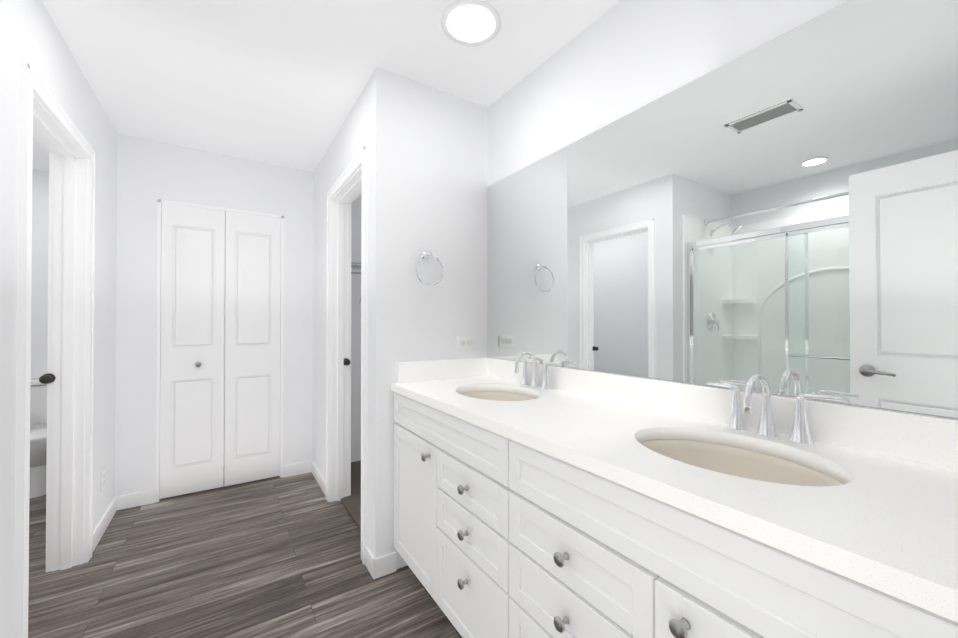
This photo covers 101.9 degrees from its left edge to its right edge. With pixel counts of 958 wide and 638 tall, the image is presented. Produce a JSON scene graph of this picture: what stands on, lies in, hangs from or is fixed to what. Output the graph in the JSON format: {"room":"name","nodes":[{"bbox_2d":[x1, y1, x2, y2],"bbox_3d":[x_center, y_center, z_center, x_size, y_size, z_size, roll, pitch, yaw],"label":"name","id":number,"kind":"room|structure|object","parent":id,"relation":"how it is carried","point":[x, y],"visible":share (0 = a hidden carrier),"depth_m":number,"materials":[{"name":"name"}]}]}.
{"room":"bathroom","nodes":[
{"label":"bathroom","id":0,"kind":"room"},
{"bbox_2d":[0,0,14,637],"bbox_3d":[-1.969,0.001,0.934,1.095,2.440,0.115,0,-1,-33],"label":"wall","id":1,"kind":"structure","parent":0,"point":[6,90],"depth_m":1.25,"materials":[{"name":"paint"}]},
{"bbox_2d":[31,169,48,377],"bbox_3d":[-3.483,0.020,3.247,1.095,2.440,0.115,0,-1,-33],"label":"wall","id":2,"kind":"structure","parent":0,"point":[39,275],"depth_m":3.14,"materials":[{"name":"paint"}]},
{"bbox_2d":[26,0,116,529],"bbox_3d":[-2.341,0.013,2.396,0.115,2.440,2.560,0,-1,-33],"label":"wall","id":3,"kind":"structure","parent":0,"point":[101,136],"depth_m":2.17,"materials":[{"name":"paint"}]},
{"bbox_2d":[39,373,54,383],"bbox_3d":[-2.080,0.289,1.869,0.050,0.050,0.048,0,-1,-33],"label":"handle","id":4,"kind":"object","parent":3,"relation":"attached to","point":[47,378],"visible":1,"depth_m":1.86,"materials":[{"name":"grey metal"}]},
{"bbox_2d":[14,61,95,637],"bbox_3d":[-1.841,0.176,1.631,0.157,2.102,0.835,0,-1,-33],"label":"door frame","id":5,"kind":"structure","parent":3,"relation":"attached to","point":[68,363],"depth_m":1.91,"materials":[{"name":"white paint"}]},
{"bbox_2d":[101,468,104,491],"bbox_3d":[-2.178,0.932,2.254,0.008,0.116,0.072,0,-1,-33],"label":"outlet","id":6,"kind":"object","parent":3,"relation":"attached to","point":[102,479],"visible":0.98,"depth_m":2.24,"materials":[{"name":"white plastic"}]},
{"bbox_2d":[93,496,116,550],"bbox_3d":[-2.182,1.188,2.261,0.013,0.088,0.605,0,-1,-33],"label":"baseboard","id":7,"kind":"structure","parent":3,"relation":"attached to","point":[103,522],"depth_m":2.25,"materials":[{"name":"white paint"}]},
{"bbox_2d":[8,0,368,637],"bbox_3d":[-1.067,0.007,1.647,1.425,2.440,0.089,0,-1,-33],"label":"wall","id":8,"kind":"structure","parent":0,"point":[19,30],"depth_m":1.30,"materials":[{"name":"paint"}]},
{"bbox_2d":[365,546,375,577],"bbox_3d":[-0.529,1.185,1.895,0.013,0.088,0.138,0,-1,-33],"label":"baseboard","id":9,"kind":"structure","parent":8,"relation":"attached to","point":[369,557],"depth_m":1.89,"materials":[{"name":"white paint"}]},
{"bbox_2d":[224,212,225,435],"bbox_3d":[-2.148,0.021,3.404,1.310,2.440,0.115,0,-1,-33],"label":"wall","id":10,"kind":"structure","parent":0,"point":[224,342],"depth_m":3.32,"materials":[{"name":"paint"}]},
{"bbox_2d":[115,134,361,495],"bbox_3d":[-1.127,0.021,3.391,3.005,2.440,0.115,0,-1,-33],"label":"wall","id":11,"kind":"structure","parent":0,"point":[136,321],"depth_m":2.74,"materials":[{"name":"paint"}]},
{"bbox_2d":[117,489,155,509],"bbox_3d":[-2.264,1.190,2.561,0.205,0.088,0.013,0,-1,-33],"label":"baseboard","id":12,"kind":"structure","parent":11,"relation":"attached to","point":[136,499],"depth_m":2.56,"materials":[{"name":"white paint"}]},
{"bbox_2d":[160,203,224,498],"bbox_3d":[-2.018,0.214,2.748,0.363,2.020,0.072,0,-1,-33],"label":"closet door","id":13,"kind":"structure","parent":11,"relation":"in","point":[192,350],"depth_m":2.75,"materials":[{"name":"white paint"}]},
{"bbox_2d":[156,199,283,501],"bbox_3d":[-1.875,0.212,2.866,0.770,2.050,0.062,0,-1,-33],"label":"door frame","id":14,"kind":"structure","parent":11,"relation":"attached to","point":[159,223],"depth_m":2.66,"materials":[{"name":"white paint"}]},
{"bbox_2d":[224,211,280,485],"bbox_3d":[-1.721,0.216,2.965,0.363,2.020,0.035,0,-1,-33],"label":"closet door","id":15,"kind":"structure","parent":11,"relation":"in","point":[252,343],"depth_m":2.95,"materials":[{"name":"white paint"}]},
{"bbox_2d":[283,460,312,477],"bbox_3d":[-1.441,1.195,3.099,0.220,0.088,0.013,0,-1,-33],"label":"baseboard","id":16,"kind":"structure","parent":11,"relation":"attached to","point":[296,469],"depth_m":3.09,"materials":[{"name":"white paint"}]},
{"bbox_2d":[351,262,360,302],"bbox_3d":[-0.479,-0.288,3.562,1.638,0.306,0.307,0,-1,-33],"label":"wire closet shelf","id":17,"kind":"object","parent":11,"relation":"attached to","point":[353,265],"visible":0.04,"depth_m":3.10,"materials":[{"name":"grey metal"}]},
{"bbox_2d":[28,472,461,637],"bbox_3d":[-0.579,1.251,1.544,4.600,0.050,6.400,0,-1,-33],"label":"floor","id":18,"kind":"structure","parent":0,"point":[275,557],"depth_m":1.84,"materials":[{"name":"brown wood"}]},
{"bbox_2d":[29,378,46,498],"bbox_3d":[-3.219,0.855,2.895,0.464,0.765,0.728,0,-1,-33],"label":"toilet","id":19,"kind":"object","parent":18,"relation":"on","point":[38,426],"visible":0.25,"depth_m":2.73,"materials":[{"name":"white ceramic"}]},
{"bbox_2d":[391,388,957,637],"bbox_3d":[0.327,0.783,1.239,0.596,0.880,1.905,0,-1,-33],"label":"bathroom vanity","id":20,"kind":"object","parent":18,"relation":"on","point":[534,499],"depth_m":0.89,"materials":[{"name":"white paint"}]},
{"bbox_2d":[391,376,957,611],"bbox_3d":[0.335,0.326,1.253,0.572,0.035,1.914,0,-1,-33],"label":"countertop","id":21,"kind":"structure","parent":20,"relation":"on","point":[891,519],"depth_m":0.73,"materials":[{"name":"white stone"}]},
{"bbox_2d":[463,388,530,403],"bbox_3d":[0.078,0.413,1.670,0.340,0.157,0.443,0,-1,-33],"label":"sink","id":22,"kind":"object","parent":21,"relation":"in","point":[496,394],"depth_m":1.85,"materials":[{"name":"beige ceramic"}]},
{"bbox_2d":[511,352,562,387],"bbox_3d":[0.219,0.230,1.765,0.144,0.165,0.316,0,-1,-33],"label":"faucet","id":23,"kind":"object","parent":21,"relation":"on","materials":[{"name":"silver metal"}]},
{"bbox_2d":[631,428,846,495],"bbox_3d":[0.579,0.407,0.906,0.340,0.157,0.443,0,-1,-33],"label":"sink","id":24,"kind":"object","parent":21,"relation":"in","point":[779,468],"depth_m":1.01,"materials":[{"name":"beige ceramic"}]},
{"bbox_2d":[703,374,850,443],"bbox_3d":[0.720,0.224,1.000,0.144,0.165,0.316,0,-1,-33],"label":"faucet","id":25,"kind":"object","parent":21,"relation":"on","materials":[{"name":"silver metal"}]},
{"bbox_2d":[33,0,619,171],"bbox_3d":[-0.579,-1.239,1.564,4.600,0.050,6.400,0,-1,-33],"label":"ceiling","id":26,"kind":"structure","parent":0,"point":[280,82],"depth_m":1.81,"materials":[{"name":"paint"}]},
{"bbox_2d":[441,0,500,45],"bbox_3d":[-0.032,-1.208,1.587,0.244,0.012,0.244,0,-1,-33],"label":"recessed light","id":27,"kind":"object","parent":26,"relation":"in","point":[471,22],"visible":1,"depth_m":1.58,"materials":[{"name":"white paint"}]},
{"bbox_2d":[313,86,365,479],"bbox_3d":[-0.923,0.015,2.622,0.115,2.440,1.395,0,-1,-33],"label":"wall","id":28,"kind":"structure","parent":0,"point":[322,179],"depth_m":2.86,"materials":[{"name":"paint"}]},
{"bbox_2d":[311,461,325,495],"bbox_3d":[-1.198,1.193,2.917,0.013,0.088,0.585,0,-1,-33],"label":"baseboard","id":29,"kind":"structure","parent":28,"relation":"attached to","point":[319,477],"depth_m":2.91,"materials":[{"name":"white paint"}]},
{"bbox_2d":[331,166,361,501],"bbox_3d":[-0.740,0.182,2.361,0.136,2.102,0.860,0,-1,-33],"label":"door frame","id":30,"kind":"structure","parent":28,"relation":"attached to","point":[347,193],"depth_m":2.65,"materials":[{"name":"white paint"}]},
{"bbox_2d":[326,146,367,564],"bbox_3d":[-0.806,0.181,2.318,0.021,2.102,0.860,0,-1,-33],"label":"trim","id":31,"kind":"structure","parent":28,"relation":"attached to","point":[356,164],"depth_m":1.99,"materials":[{"name":"white paint"}]},
{"bbox_2d":[341,460,360,530],"bbox_3d":[-0.172,1.232,3.068,1.750,0.012,1.455,0,-1,-33],"label":"floor","id":32,"kind":"structure","parent":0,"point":[352,503],"depth_m":2.66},
{"bbox_2d":[368,67,487,568],"bbox_3d":[-0.204,0.011,2.119,0.765,2.440,0.115,0,-1,-33],"label":"wall","id":33,"kind":"structure","parent":0,"point":[428,165],"depth_m":1.98,"materials":[{"name":"paint"}]},
{"bbox_2d":[373,552,396,578],"bbox_3d":[-0.453,1.185,1.870,0.113,0.088,0.013,0,-1,-33],"label":"baseboard","id":34,"kind":"structure","parent":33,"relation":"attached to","point":[385,565],"depth_m":1.86,"materials":[{"name":"white paint"}]},
{"bbox_2d":[415,251,443,285],"bbox_3d":[-0.261,-0.258,1.974,0.160,0.183,0.066,0,-1,-33],"label":"towel ring","id":35,"kind":"object","parent":33,"relation":"attached to","point":[425,255],"visible":1,"depth_m":1.96,"materials":[{"name":"silver metal"}]},
{"bbox_2d":[457,336,474,349],"bbox_3d":[-0.070,0.131,2.132,0.118,0.074,0.008,0,-1,-33],"label":"outlet","id":36,"kind":"object","parent":33,"relation":"attached to","point":[465,342],"visible":1,"depth_m":2.13,"materials":[{"name":"white plastic"}]},
{"bbox_2d":[399,357,486,383],"bbox_3d":[-0.177,0.265,2.050,0.517,0.100,0.020,0,-1,-33],"label":"backsplash","id":37,"kind":"structure","parent":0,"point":[433,369],"depth_m":2.02,"materials":[{"name":"white stone"}]},
{"bbox_2d":[487,0,957,418],"bbox_3d":[0.653,0.005,1.395,0.122,2.440,2.035,0,-1,-33],"label":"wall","id":38,"kind":"structure","parent":0,"point":[780,214],"depth_m":1.13,"materials":[{"name":"clear mirror"}]},
{"bbox_2d":[487,357,957,467],"bbox_3d":[0.566,0.260,1.405,0.020,0.100,1.914,0,-1,-33],"label":"backsplash","id":39,"kind":"structure","parent":0,"relation":"attached to","point":[926,439],"depth_m":0.94,"materials":[{"name":"white stone"}]}
]}

